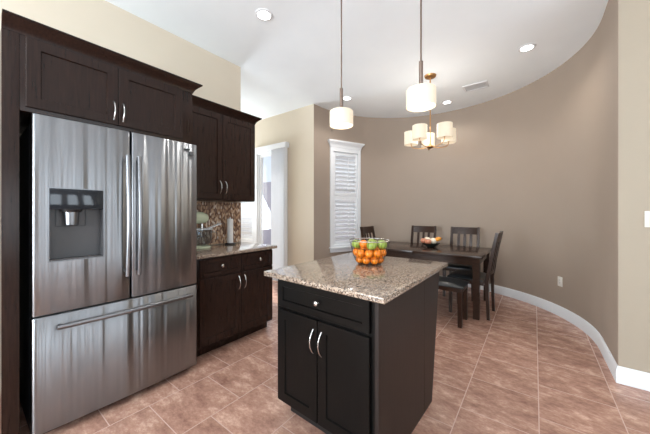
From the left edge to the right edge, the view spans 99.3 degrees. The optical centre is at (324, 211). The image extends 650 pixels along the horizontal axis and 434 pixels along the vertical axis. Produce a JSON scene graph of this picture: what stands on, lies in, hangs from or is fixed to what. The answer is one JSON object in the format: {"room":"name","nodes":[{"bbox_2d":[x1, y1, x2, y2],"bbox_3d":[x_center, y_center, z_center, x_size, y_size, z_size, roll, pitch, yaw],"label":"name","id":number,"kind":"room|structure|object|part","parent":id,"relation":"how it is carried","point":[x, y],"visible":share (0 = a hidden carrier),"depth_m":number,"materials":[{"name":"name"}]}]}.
{"room":"kitchen","nodes":[
{"label":"kitchen","id":0,"kind":"room"},
{"bbox_2d":[0,0,240,244],"bbox_3d":[-3.811,-0.260,2.018,2.688,3.090,5.610,0,0,37],"label":"wall","id":1,"kind":"structure","parent":0,"point":[102,23],"depth_m":2.67,"materials":[{"name":"beige paint"}]},
{"bbox_2d":[192,95,261,201],"bbox_3d":[-1.178,-0.600,2.942,0.405,0.965,0.950,0,0,37],"label":"upper cabinet","id":2,"kind":"object","parent":1,"relation":"attached to","point":[223,136],"visible":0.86,"depth_m":2.86,"materials":[{"name":"brown wood"}]},
{"bbox_3d":[-1.181,-0.565,2.683,0.018,0.870,0.408,0,0,37],"label":"door","id":3,"kind":"part","parent":2,"relation":"part of","materials":[{"name":"brown wood"}]},
{"bbox_3d":[-1.178,-1.044,2.942,0.405,0.075,0.950,0,0,37],"label":"crown molding","id":4,"kind":"part","parent":2,"relation":"part of","materials":[{"name":"brown wood"}]},
{"bbox_3d":[-0.932,-0.565,3.011,0.018,0.870,0.408,0,0,37],"label":"door","id":5,"kind":"part","parent":2,"relation":"part of","materials":[{"name":"brown wood"}]},
{"bbox_2d":[242,104,313,265],"bbox_3d":[-1.204,-0.260,5.475,2.665,3.090,0.150,0,0,37],"label":"wall","id":6,"kind":"structure","parent":0,"point":[295,127],"depth_m":4.82,"materials":[{"name":"beige paint"}]},
{"bbox_2d":[241,202,254,242],"bbox_3d":[-1.655,-0.275,5.779,0.740,1.820,0.139,0,0,37],"label":"window","id":7,"kind":"structure","parent":6,"relation":"in","point":[247,208],"depth_m":5.69,"materials":[{"name":"white glass"}]},
{"bbox_3d":[-1.667,-0.275,5.763,0.594,1.654,0.030,0,0,37],"label":"shutter panel","id":8,"kind":"part","parent":7,"relation":"part of","materials":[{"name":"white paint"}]},
{"bbox_2d":[255,154,256,242],"bbox_3d":[-1.373,0.065,5.496,0.060,2.440,0.019,0,0,37],"label":"trim","id":9,"kind":"structure","parent":6,"relation":"attached to","point":[255,154],"depth_m":5.48,"materials":[{"name":"white paint"}]},
{"bbox_2d":[257,151,275,280],"bbox_3d":[-0.978,0.065,5.285,0.825,2.440,0.120,0,0,37],"label":"door","id":10,"kind":"structure","parent":6,"relation":"in","point":[260,156],"depth_m":5.47,"materials":[{"name":"white paint"}]},
{"bbox_3d":[-0.987,0.065,5.273,0.765,2.380,0.030,0,0,37],"label":"sash","id":11,"kind":"part","parent":10,"relation":"part of","materials":[{"name":"white paint"}]},
{"bbox_2d":[255,141,288,280],"bbox_3d":[-1.040,0.005,5.191,0.930,2.500,0.097,0,0,37],"label":"door frame","id":12,"kind":"structure","parent":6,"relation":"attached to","point":[279,151],"depth_m":5.00,"materials":[{"name":"white paint"}]},
{"bbox_2d":[19,280,649,433],"bbox_3d":[-0.254,1.345,1.320,9.400,0.120,8.997,0,0,37],"label":"floor","id":13,"kind":"structure","parent":0,"point":[526,369],"depth_m":1.97,"materials":[{"name":"tile"}]},
{"bbox_2d":[0,9,202,433],"bbox_3d":[-1.631,0.117,2.079,0.727,2.337,1.083,0,0,37],"label":"tall cabinet","id":14,"kind":"object","parent":13,"relation":"on","point":[46,70],"visible":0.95,"depth_m":1.59,"materials":[{"name":"brown wood"}]},
{"bbox_3d":[-1.961,0.151,1.691,0.670,2.268,0.065,0,0,37],"label":"panel","id":15,"kind":"part","parent":14,"relation":"part of","materials":[{"name":"brown wood"}]},
{"bbox_3d":[-1.526,-0.777,1.695,0.018,0.388,0.424,0,0,37],"label":"door","id":16,"kind":"part","parent":14,"relation":"part of","materials":[{"name":"brown wood"}]},
{"bbox_3d":[-1.468,-1.014,1.956,0.320,0.075,1.083,0,0,37],"label":"crown molding","id":17,"kind":"part","parent":14,"relation":"part of","materials":[{"name":"brown wood"}]},
{"bbox_3d":[-1.395,-0.675,1.832,0.038,0.129,0.012,0,0,37],"label":"handle","id":18,"kind":"part","parent":14,"relation":"part of","materials":[{"name":"silver metal"}]},
{"bbox_3d":[-1.364,-0.675,1.872,0.038,0.129,0.012,0,0,37],"label":"handle","id":19,"kind":"part","parent":14,"relation":"part of","materials":[{"name":"silver metal"}]},
{"bbox_3d":[-1.268,-0.777,2.036,0.018,0.388,0.426,0,0,37],"label":"door","id":20,"kind":"part","parent":14,"relation":"part of","materials":[{"name":"brown wood"}]},
{"bbox_2d":[19,113,196,433],"bbox_3d":[-1.563,0.365,2.065,0.770,1.840,0.932,0,0,37],"label":"refrigerator","id":21,"kind":"object","parent":13,"relation":"on","point":[108,216],"visible":1,"depth_m":1.75,"materials":[{"name":"grey metal"}]},
{"bbox_3d":[-1.346,0.915,1.900,0.085,0.650,0.932,0,0,37],"label":"freezer drawer","id":22,"kind":"part","parent":21,"relation":"part of","materials":[{"name":"silver metal"}]},
{"bbox_3d":[-1.280,0.653,1.868,0.074,0.029,0.772,0,0,37],"label":"handle","id":23,"kind":"part","parent":21,"relation":"part of","materials":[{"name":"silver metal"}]},
{"bbox_2d":[195,249,271,356],"bbox_3d":[-1.084,0.843,2.847,0.670,0.884,0.912,0,0,37],"label":"base cabinet","id":24,"kind":"object","parent":13,"relation":"on","point":[234,294],"visible":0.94,"depth_m":2.63,"materials":[{"name":"brown wood"}]},
{"bbox_3d":[-0.951,0.495,2.536,0.018,0.156,0.422,0,0,37],"label":"drawer","id":25,"kind":"part","parent":24,"relation":"part of","materials":[{"name":"brown wood"}]},
{"bbox_3d":[-0.951,0.876,2.536,0.018,0.578,0.422,0,0,37],"label":"door","id":26,"kind":"part","parent":24,"relation":"part of","materials":[{"name":"brown wood"}]},
{"bbox_2d":[197,242,276,258],"bbox_3d":[-1.076,0.385,2.868,0.657,0.030,0.956,0,0,37],"label":"countertop","id":27,"kind":"structure","parent":24,"relation":"on","point":[216,250],"depth_m":2.80,"materials":[{"name":"stone"}]},
{"bbox_2d":[197,212,220,248],"bbox_3d":[-1.306,0.180,2.801,0.448,0.378,0.230,0,0,-38],"label":"stand mixer","id":28,"kind":"object","parent":27,"relation":"on","point":[202,217],"visible":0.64,"depth_m":2.80,"materials":[{"name":"green metal"}]},
{"bbox_3d":[-1.304,0.354,2.782,0.184,0.032,0.307,0,0,37],"label":"plate","id":29,"kind":"part","parent":28,"relation":"part of","materials":[{"name":"green ceramic"}]},
{"bbox_2d":[225,217,234,244],"bbox_3d":[-1.095,0.211,3.190,0.114,0.317,0.114,0,0,37],"label":"paper towel holder","id":30,"kind":"object","parent":27,"relation":"on","point":[229,221],"visible":0.99,"depth_m":3.16,"materials":[{"name":"grey paper"}]},
{"bbox_3d":[-0.700,0.495,2.867,0.018,0.156,0.397,0,0,37],"label":"drawer","id":31,"kind":"part","parent":24,"relation":"part of","materials":[{"name":"brown wood"}]},
{"bbox_3d":[-0.700,0.876,2.867,0.018,0.578,0.397,0,0,37],"label":"door","id":32,"kind":"part","parent":24,"relation":"part of","materials":[{"name":"brown wood"}]},
{"bbox_2d":[278,272,438,433],"bbox_3d":[0.246,0.843,1.854,0.752,0.884,0.947,0,0,37],"label":"base cabinet","id":33,"kind":"object","parent":13,"relation":"on","point":[347,364],"visible":0.9,"depth_m":1.50,"materials":[{"name":"black wood"}]},
{"bbox_3d":[-0.163,0.883,1.631,0.320,0.567,0.018,0,0,39],"label":"door","id":34,"kind":"part","parent":33,"relation":"part of","materials":[{"name":"black wood"}]},
{"bbox_3d":[-0.074,0.720,1.529,0.012,0.138,0.038,0,0,37],"label":"handle","id":35,"kind":"part","parent":33,"relation":"part of","materials":[{"name":"silver metal"}]},
{"bbox_3d":[-0.028,0.720,1.491,0.012,0.138,0.038,0,0,37],"label":"handle","id":36,"kind":"part","parent":33,"relation":"part of","materials":[{"name":"silver metal"}]},
{"bbox_3d":[-0.036,0.499,1.526,0.651,0.165,0.018,0,0,39],"label":"drawer","id":37,"kind":"part","parent":33,"relation":"part of","materials":[{"name":"black wood"}]},
{"bbox_3d":[-0.025,0.790,1.542,0.697,0.779,0.020,0,0,39],"label":"frame","id":38,"kind":"part","parent":33,"relation":"part of","materials":[{"name":"black wood"}]},
{"bbox_3d":[0.090,0.883,1.422,0.325,0.567,0.018,0,0,39],"label":"door","id":39,"kind":"part","parent":33,"relation":"part of","materials":[{"name":"black wood"}]},
{"bbox_2d":[264,253,447,303],"bbox_3d":[0.245,0.385,1.860,0.847,0.030,1.060,0,0,37],"label":"countertop","id":40,"kind":"structure","parent":33,"relation":"on","point":[342,274],"depth_m":1.61,"materials":[{"name":"stone"}]},
{"bbox_2d":[349,238,389,264],"bbox_3d":[0.319,0.283,1.985,0.292,0.167,0.292,0,0,37],"label":"wire fruit basket","id":41,"kind":"object","parent":40,"relation":"on","point":[353,238],"visible":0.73,"depth_m":1.92,"materials":[{"name":"grey metal"}]},
{"bbox_2d":[352,240,359,247],"bbox_3d":[0.229,0.227,1.987,0.073,0.068,0.073,0,0,37],"label":"apple","id":42,"kind":"object","parent":41,"relation":"in","point":[355,244],"visible":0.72,"depth_m":1.96,"materials":[{"name":"green food"}]},
{"bbox_2d":[357,249,364,256],"bbox_3d":[0.251,0.285,1.921,0.057,0.056,0.057,0,0,-20],"label":"orange","id":43,"kind":"object","parent":41,"relation":"in","point":[359,253],"visible":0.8,"depth_m":1.90,"materials":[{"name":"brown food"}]},
{"bbox_2d":[359,240,366,247],"bbox_3d":[0.270,0.223,1.936,0.060,0.057,0.060,0,0,14],"label":"orange","id":44,"kind":"object","parent":41,"relation":"in","point":[362,245],"visible":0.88,"depth_m":1.91,"materials":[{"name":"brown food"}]},
{"bbox_2d":[362,256,369,263],"bbox_3d":[0.285,0.336,1.919,0.056,0.054,0.056,0,0,-29],"label":"orange","id":45,"kind":"object","parent":41,"relation":"in","point":[365,258],"visible":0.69,"depth_m":1.90,"materials":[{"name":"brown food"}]},
{"bbox_2d":[365,250,372,257],"bbox_3d":[0.301,0.285,1.893,0.057,0.056,0.057,0,0,-37],"label":"orange","id":46,"kind":"object","parent":41,"relation":"in","point":[368,253],"visible":0.98,"depth_m":1.87,"materials":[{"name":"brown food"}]},
{"bbox_2d":[367,240,376,249],"bbox_3d":[0.323,0.230,1.907,0.071,0.067,0.071,0,0,25],"label":"apple","id":47,"kind":"object","parent":41,"relation":"in","point":[372,246],"visible":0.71,"depth_m":1.88,"materials":[{"name":"green food"}]},
{"bbox_2d":[370,256,377,263],"bbox_3d":[0.342,0.336,1.914,0.056,0.056,0.056,0,0,41],"label":"orange","id":48,"kind":"object","parent":41,"relation":"in","point":[374,258],"visible":0.92,"depth_m":1.89,"materials":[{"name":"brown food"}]},
{"bbox_2d":[373,250,380,257],"bbox_3d":[0.359,0.286,1.900,0.057,0.055,0.057,0,0,9],"label":"orange","id":49,"kind":"object","parent":41,"relation":"in","point":[375,252],"visible":0.98,"depth_m":1.88,"materials":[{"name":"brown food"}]},
{"bbox_2d":[377,240,386,248],"bbox_3d":[0.400,0.231,1.944,0.073,0.068,0.072,0,0,36],"label":"apple","id":50,"kind":"object","parent":41,"relation":"in","point":[383,244],"visible":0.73,"depth_m":1.92,"materials":[{"name":"green food"}]},
{"bbox_2d":[379,249,385,256],"bbox_3d":[0.402,0.285,1.940,0.057,0.056,0.057,0,0,26],"label":"orange","id":51,"kind":"object","parent":41,"relation":"in","point":[384,250],"visible":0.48,"depth_m":1.92,"materials":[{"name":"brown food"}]},
{"bbox_3d":[0.436,0.843,1.538,0.019,0.884,0.601,0,0,39],"label":"panel","id":52,"kind":"part","parent":33,"relation":"part of","materials":[{"name":"black wood"}]},
{"bbox_3d":[0.726,0.843,1.891,0.019,0.884,0.307,0,0,39],"label":"support panel","id":53,"kind":"part","parent":33,"relation":"part of","materials":[{"name":"black wood"}]},
{"bbox_2d":[360,226,375,240],"bbox_3d":[0.926,0.765,4.568,0.580,1.040,0.444,0,0,37],"label":"dining chair","id":54,"kind":"object","parent":13,"relation":"on","point":[368,229],"visible":0.16,"depth_m":4.72,"materials":[{"name":"brown wood"}]},
{"bbox_3d":[0.642,0.765,4.537,0.144,1.040,0.036,0,0,37],"label":"leg","id":55,"kind":"part","parent":54,"relation":"part of","materials":[{"name":"brown wood"}]},
{"bbox_3d":[0.720,0.305,4.725,0.061,0.110,0.357,0,0,37],"label":"rail","id":56,"kind":"part","parent":54,"relation":"part of","materials":[{"name":"brown wood"}]},
{"bbox_2d":[410,225,436,242],"bbox_3d":[1.602,0.765,4.711,0.444,1.040,0.580,0,0,37],"label":"dining chair","id":57,"kind":"object","parent":13,"relation":"on","point":[430,229],"visible":0.18,"depth_m":4.92,"materials":[{"name":"brown wood"}]},
{"bbox_3d":[1.570,0.765,4.995,0.036,1.040,0.144,0,0,37],"label":"leg","id":58,"kind":"part","parent":57,"relation":"part of","materials":[{"name":"brown wood"}]},
{"bbox_3d":[1.759,0.305,4.918,0.357,0.110,0.061,0,0,37],"label":"rail","id":59,"kind":"part","parent":57,"relation":"part of","materials":[{"name":"brown wood"}]},
{"bbox_2d":[385,241,491,319],"bbox_3d":[1.486,0.905,4.119,1.630,0.760,1.000,0,0,37],"label":"dining table","id":60,"kind":"object","parent":13,"relation":"on","point":[464,255],"visible":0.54,"depth_m":3.67,"materials":[{"name":"brown wood"}]},
{"bbox_2d":[421,242,439,247],"bbox_3d":[1.578,0.491,4.125,0.262,0.066,0.262,0,0,37],"label":"bowl","id":61,"kind":"object","parent":60,"relation":"on","point":[431,245],"visible":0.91,"depth_m":4.05,"materials":[{"name":"grey ceramic"}]},
{"bbox_3d":[1.820,0.919,3.320,0.076,0.732,0.076,0,0,37],"label":"leg","id":62,"kind":"part","parent":60,"relation":"part of","materials":[{"name":"brown wood"}]},
{"bbox_3d":[2.346,0.919,4.013,0.076,0.732,0.076,0,0,37],"label":"leg","id":63,"kind":"part","parent":60,"relation":"part of","materials":[{"name":"brown wood"}]},
{"bbox_2d":[438,276,469,327],"bbox_3d":[1.096,1.042,3.568,1.325,0.485,0.370,0,0,37],"label":"bench","id":64,"kind":"object","parent":13,"relation":"on","point":[460,286],"visible":0.34,"depth_m":3.15,"materials":[{"name":"black leather"}]},
{"bbox_3d":[1.096,0.870,3.568,1.295,0.050,0.340,0,0,37],"label":"seat frame","id":65,"kind":"part","parent":64,"relation":"part of","materials":[{"name":"brown wood"}]},
{"bbox_3d":[1.096,0.822,3.568,1.325,0.044,0.370,0,0,37],"label":"seat","id":66,"kind":"part","parent":64,"relation":"part of","materials":[{"name":"black leather"}]},
{"bbox_3d":[1.504,1.090,3.076,0.048,0.390,0.048,0,0,37],"label":"leg","id":67,"kind":"part","parent":64,"relation":"part of","materials":[{"name":"brown wood"}]},
{"bbox_3d":[1.679,1.090,3.307,0.048,0.390,0.048,0,0,37],"label":"leg","id":68,"kind":"part","parent":64,"relation":"part of","materials":[{"name":"brown wood"}]},
{"bbox_2d":[442,227,479,300],"bbox_3d":[2.132,0.765,4.309,0.444,1.040,0.580,0,0,37],"label":"dining chair","id":69,"kind":"object","parent":13,"relation":"on","point":[451,267],"visible":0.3,"depth_m":4.42,"materials":[{"name":"brown wood"}]},
{"bbox_3d":[1.826,1.085,4.225,0.043,0.400,0.042,0,0,37],"label":"leg","id":70,"kind":"part","parent":69,"relation":"part of","materials":[{"name":"brown wood"}]},
{"bbox_3d":[2.100,0.765,4.593,0.036,1.040,0.144,0,0,37],"label":"leg","id":71,"kind":"part","parent":69,"relation":"part of","materials":[{"name":"brown wood"}]},
{"bbox_3d":[2.085,0.860,4.248,0.430,0.050,0.400,0,0,37],"label":"seat frame","id":72,"kind":"part","parent":69,"relation":"part of","materials":[{"name":"brown wood"}]},
{"bbox_3d":[2.080,0.814,4.242,0.444,0.042,0.410,0,0,37],"label":"seat","id":73,"kind":"part","parent":69,"relation":"part of","materials":[{"name":"black leather"}]},
{"bbox_3d":[2.289,0.305,4.516,0.357,0.110,0.061,0,0,37],"label":"rail","id":74,"kind":"part","parent":69,"relation":"part of","materials":[{"name":"brown wood"}]},
{"bbox_3d":[2.133,1.085,3.992,0.043,0.400,0.042,0,0,37],"label":"leg","id":75,"kind":"part","parent":69,"relation":"part of","materials":[{"name":"brown wood"}]},
{"bbox_3d":[2.414,0.765,4.355,0.036,1.040,0.144,0,0,37],"label":"leg","id":76,"kind":"part","parent":69,"relation":"part of","materials":[{"name":"brown wood"}]},
{"bbox_2d":[447,231,502,320],"bbox_3d":[1.935,0.765,3.550,0.580,1.040,0.444,0,0,39],"label":"dining chair","id":77,"kind":"object","parent":13,"relation":"on","point":[466,275],"visible":0.88,"depth_m":3.40,"materials":[{"name":"brown wood"}]},
{"bbox_3d":[1.618,1.085,3.560,0.042,0.400,0.043,0,0,39],"label":"leg","id":78,"kind":"part","parent":77,"relation":"part of","materials":[{"name":"brown wood"}]},
{"bbox_3d":[1.869,0.814,3.604,0.410,0.042,0.444,0,0,39],"label":"seat","id":79,"kind":"part","parent":77,"relation":"part of","materials":[{"name":"black leather"}]},
{"bbox_3d":[1.875,0.860,3.599,0.400,0.050,0.430,0,0,39],"label":"seat frame","id":80,"kind":"part","parent":77,"relation":"part of","materials":[{"name":"brown wood"}]},
{"bbox_3d":[1.971,0.765,3.267,0.144,1.040,0.036,0,0,39],"label":"leg","id":81,"kind":"part","parent":77,"relation":"part of","materials":[{"name":"brown wood"}]},
{"bbox_3d":[2.220,0.765,3.572,0.144,1.040,0.036,0,0,39],"label":"leg","id":82,"kind":"part","parent":77,"relation":"part of","materials":[{"name":"brown wood"}]},
{"bbox_3d":[2.136,0.305,3.386,0.061,0.110,0.357,0,0,39],"label":"rail","id":83,"kind":"part","parent":77,"relation":"part of","materials":[{"name":"brown wood"}]},
{"bbox_2d":[105,0,607,119],"bbox_3d":[-0.254,-1.865,1.320,9.400,0.120,8.997,0,0,37],"label":"ceiling","id":84,"kind":"structure","parent":0,"point":[289,61],"depth_m":2.98,"materials":[{"name":"paint"}]},
{"bbox_2d":[255,8,272,20],"bbox_3d":[-0.558,-1.800,2.525,0.162,0.008,0.162,0,0,37],"label":"recessed light","id":85,"kind":"object","parent":84,"relation":"in","point":[263,14],"visible":1,"depth_m":2.52,"materials":[{"name":"white paint"}]},
{"bbox_2d":[330,0,352,128],"bbox_3d":[0.123,-1.224,2.070,0.176,1.159,0.176,0,0,37],"label":"pendant lamp","id":86,"kind":"object","parent":84,"relation":"hanging from","point":[341,117],"visible":1,"depth_m":2.02,"materials":[{"name":"beige"}]},
{"bbox_2d":[330,122,351,128],"bbox_3d":[0.123,-0.650,2.070,0.164,0.003,0.164,0,0,37],"label":"diffuser","id":87,"kind":"object","parent":86,"relation":"attached to","point":[335,125],"depth_m":2.07,"materials":[{"name":"beige glass"}]},
{"bbox_3d":[0.123,-0.855,2.070,0.025,0.140,0.025,0,0,37],"label":"stem","id":88,"kind":"part","parent":86,"relation":"part of","materials":[{"name":"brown metal"}]},
{"bbox_3d":[0.123,-1.353,2.070,0.011,0.855,0.011,0,0,37],"label":"rod","id":89,"kind":"part","parent":86,"relation":"part of","materials":[{"name":"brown metal"}]},
{"bbox_3d":[0.123,-0.700,2.070,0.176,0.110,0.176,0,0,37],"label":"lamp shade","id":90,"kind":"part","parent":86,"relation":"part of","materials":[{"name":"beige fabric"}]},
{"bbox_2d":[343,96,351,99],"bbox_3d":[0.348,-1.800,4.375,0.162,0.008,0.162,0,0,37],"label":"recessed light","id":91,"kind":"object","parent":84,"relation":"in","point":[344,97],"visible":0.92,"depth_m":4.38,"materials":[{"name":"white paint"}]},
{"bbox_2d":[406,0,435,111],"bbox_3d":[0.590,-1.224,1.698,0.176,1.159,0.176,0,0,37],"label":"pendant lamp","id":92,"kind":"object","parent":84,"relation":"hanging from","point":[421,97],"visible":1,"depth_m":1.65,"materials":[{"name":"beige"}]},
{"bbox_3d":[0.590,-0.855,1.698,0.025,0.140,0.025,0,0,37],"label":"stem","id":93,"kind":"part","parent":92,"relation":"part of","materials":[{"name":"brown metal"}]},
{"bbox_3d":[0.590,-1.353,1.698,0.011,0.855,0.011,0,0,37],"label":"rod","id":94,"kind":"part","parent":92,"relation":"part of","materials":[{"name":"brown metal"}]},
{"bbox_3d":[0.590,-0.700,1.698,0.176,0.110,0.176,0,0,37],"label":"lamp shade","id":95,"kind":"part","parent":92,"relation":"part of","materials":[{"name":"beige fabric"}]},
{"bbox_2d":[407,102,434,110],"bbox_3d":[0.590,-0.650,1.698,0.164,0.003,0.164,0,0,37],"label":"diffuser","id":96,"kind":"object","parent":92,"relation":"attached to","point":[411,106],"depth_m":1.70,"materials":[{"name":"beige glass"}]},
{"bbox_2d":[404,73,455,149],"bbox_3d":[1.375,-1.322,3.664,0.642,0.964,0.654,0,0,37],"label":"chandelier","id":97,"kind":"object","parent":84,"relation":"hanging from","point":[446,133],"visible":1,"depth_m":3.58,"materials":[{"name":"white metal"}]},
{"bbox_3d":[1.183,-1.008,3.793,0.180,0.175,0.180,0,0,37],"label":"lamp shade","id":98,"kind":"part","parent":97,"relation":"part of","materials":[{"name":"beige fabric"}]},
{"bbox_3d":[1.199,-1.008,3.499,0.180,0.175,0.180,0,0,37],"label":"lamp shade","id":99,"kind":"part","parent":97,"relation":"part of","materials":[{"name":"beige fabric"}]},
{"bbox_3d":[1.456,-1.008,3.899,0.180,0.175,0.180,0,0,37],"label":"lamp shade","id":100,"kind":"part","parent":97,"relation":"part of","materials":[{"name":"beige fabric"}]},
{"bbox_3d":[1.393,-1.343,3.658,0.015,0.885,0.015,0,0,37],"label":"rod","id":101,"kind":"part","parent":97,"relation":"part of","materials":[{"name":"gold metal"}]},
{"bbox_3d":[1.483,-1.008,3.425,0.180,0.175,0.180,0,0,37],"label":"lamp shade","id":102,"kind":"part","parent":97,"relation":"part of","materials":[{"name":"beige fabric"}]},
{"bbox_3d":[1.642,-1.008,3.672,0.180,0.175,0.180,0,0,37],"label":"lamp shade","id":103,"kind":"part","parent":97,"relation":"part of","materials":[{"name":"beige fabric"}]},
{"bbox_2d":[442,100,451,103],"bbox_3d":[2.002,-1.800,4.534,0.162,0.008,0.162,0,0,37],"label":"recessed light","id":104,"kind":"object","parent":84,"relation":"in","point":[446,101],"visible":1,"depth_m":4.54,"materials":[{"name":"white paint"}]},
{"bbox_2d":[462,81,488,92],"bbox_3d":[2.166,-1.800,3.974,0.310,0.007,0.230,0,0,37],"label":"ceiling vent","id":105,"kind":"object","parent":84,"relation":"in","point":[484,82],"visible":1,"depth_m":3.97,"materials":[{"name":"white metal"}]},
{"bbox_2d":[518,43,535,51],"bbox_3d":[2.216,-1.800,3.032,0.162,0.008,0.162,0,0,37],"label":"recessed light","id":106,"kind":"object","parent":84,"relation":"in","point":[527,47],"visible":1,"depth_m":3.02,"materials":[{"name":"white paint"}]},
{"bbox_2d":[314,0,618,365],"bbox_3d":[1.779,-0.260,4.105,2.176,3.090,3.803,0,0,-44],"label":"wall","id":107,"kind":"structure","parent":0,"point":[536,163],"depth_m":3.94,"materials":[{"name":"paint"}]},
{"bbox_2d":[328,139,364,252],"bbox_3d":[0.367,-0.277,5.069,0.764,1.993,0.180,0,0,-29],"label":"window","id":108,"kind":"structure","parent":107,"relation":"in","point":[341,204],"depth_m":5.05,"materials":[{"name":"white paint"}]},
{"bbox_3d":[0.381,0.671,5.045,0.694,0.097,0.105,0,0,-29],"label":"sill","id":109,"kind":"part","parent":108,"relation":"part of","materials":[{"name":"white paint"}]},
{"bbox_3d":[0.362,-0.275,5.078,0.530,0.038,0.050,0,0,-29],"label":"rail","id":110,"kind":"part","parent":108,"relation":"part of","materials":[{"name":"white paint"}]},
{"bbox_3d":[0.367,0.163,5.069,0.522,0.835,0.030,0,0,-29],"label":"shutter panel","id":111,"kind":"part","parent":108,"relation":"part of","materials":[{"name":"white paint"}]},
{"bbox_3d":[0.367,-0.688,5.069,0.522,0.785,0.030,0,0,-29],"label":"shutter panel","id":112,"kind":"part","parent":108,"relation":"part of","materials":[{"name":"white paint"}]},
{"bbox_3d":[0.386,-1.214,5.037,0.764,0.118,0.105,0,0,-29],"label":"header crown","id":113,"kind":"part","parent":108,"relation":"part of","materials":[{"name":"white paint"}]},
{"bbox_3d":[0.429,0.163,5.061,0.012,0.655,0.010,0,0,-8],"label":"tilt rod","id":114,"kind":"part","parent":108,"relation":"part of","materials":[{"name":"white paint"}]},
{"bbox_3d":[0.429,-0.688,5.061,0.012,0.605,0.010,0,0,-8],"label":"tilt rod","id":115,"kind":"part","parent":108,"relation":"part of","materials":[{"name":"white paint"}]},
{"bbox_2d":[439,275,649,390],"bbox_3d":[2.781,1.222,2.929,2.023,0.125,6.565,0,0,-43],"label":"baseboard","id":116,"kind":"structure","parent":107,"relation":"attached to","point":[621,375],"depth_m":2.79,"materials":[{"name":"white paint"}]},
{"bbox_2d":[558,276,562,286],"bbox_3d":[2.896,0.857,3.405,0.010,0.117,0.072,0,0,6],"label":"wall outlet","id":117,"kind":"object","parent":107,"relation":"attached to","point":[560,279],"visible":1,"depth_m":3.39,"materials":[{"name":"white plastic"}]},
{"bbox_2d":[619,0,649,372],"bbox_3d":[3.527,-0.260,1.171,3.194,3.090,0.132,0,0,37],"label":"wall","id":118,"kind":"structure","parent":0,"point":[634,15],"depth_m":2.04,"materials":[{"name":"beige paint"}]},
{"bbox_2d":[644,211,649,226],"bbox_3d":[2.360,0.051,1.964,0.118,0.117,0.012,0,0,37],"label":"light switch","id":119,"kind":"object","parent":118,"relation":"attached to","point":[646,213],"visible":1,"depth_m":1.99,"materials":[{"name":"white plastic"}]},
{"label":"outside","id":120,"kind":"structure","parent":0,"visible":0},
{"bbox_3d":[1.108,1.425,7.254,11.000,0.120,5.100,0,0,37],"label":"ground","id":121,"kind":"structure","parent":120,"visible":0},
{"bbox_2d":[243,176,353,244],"bbox_3d":[-0.135,0.150,8.511,7.500,2.430,0.200,0,0,37],"label":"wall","id":122,"kind":"structure","parent":121,"relation":"on","point":[266,185],"depth_m":9.80,"materials":[{"name":"white paint"}]}
]}

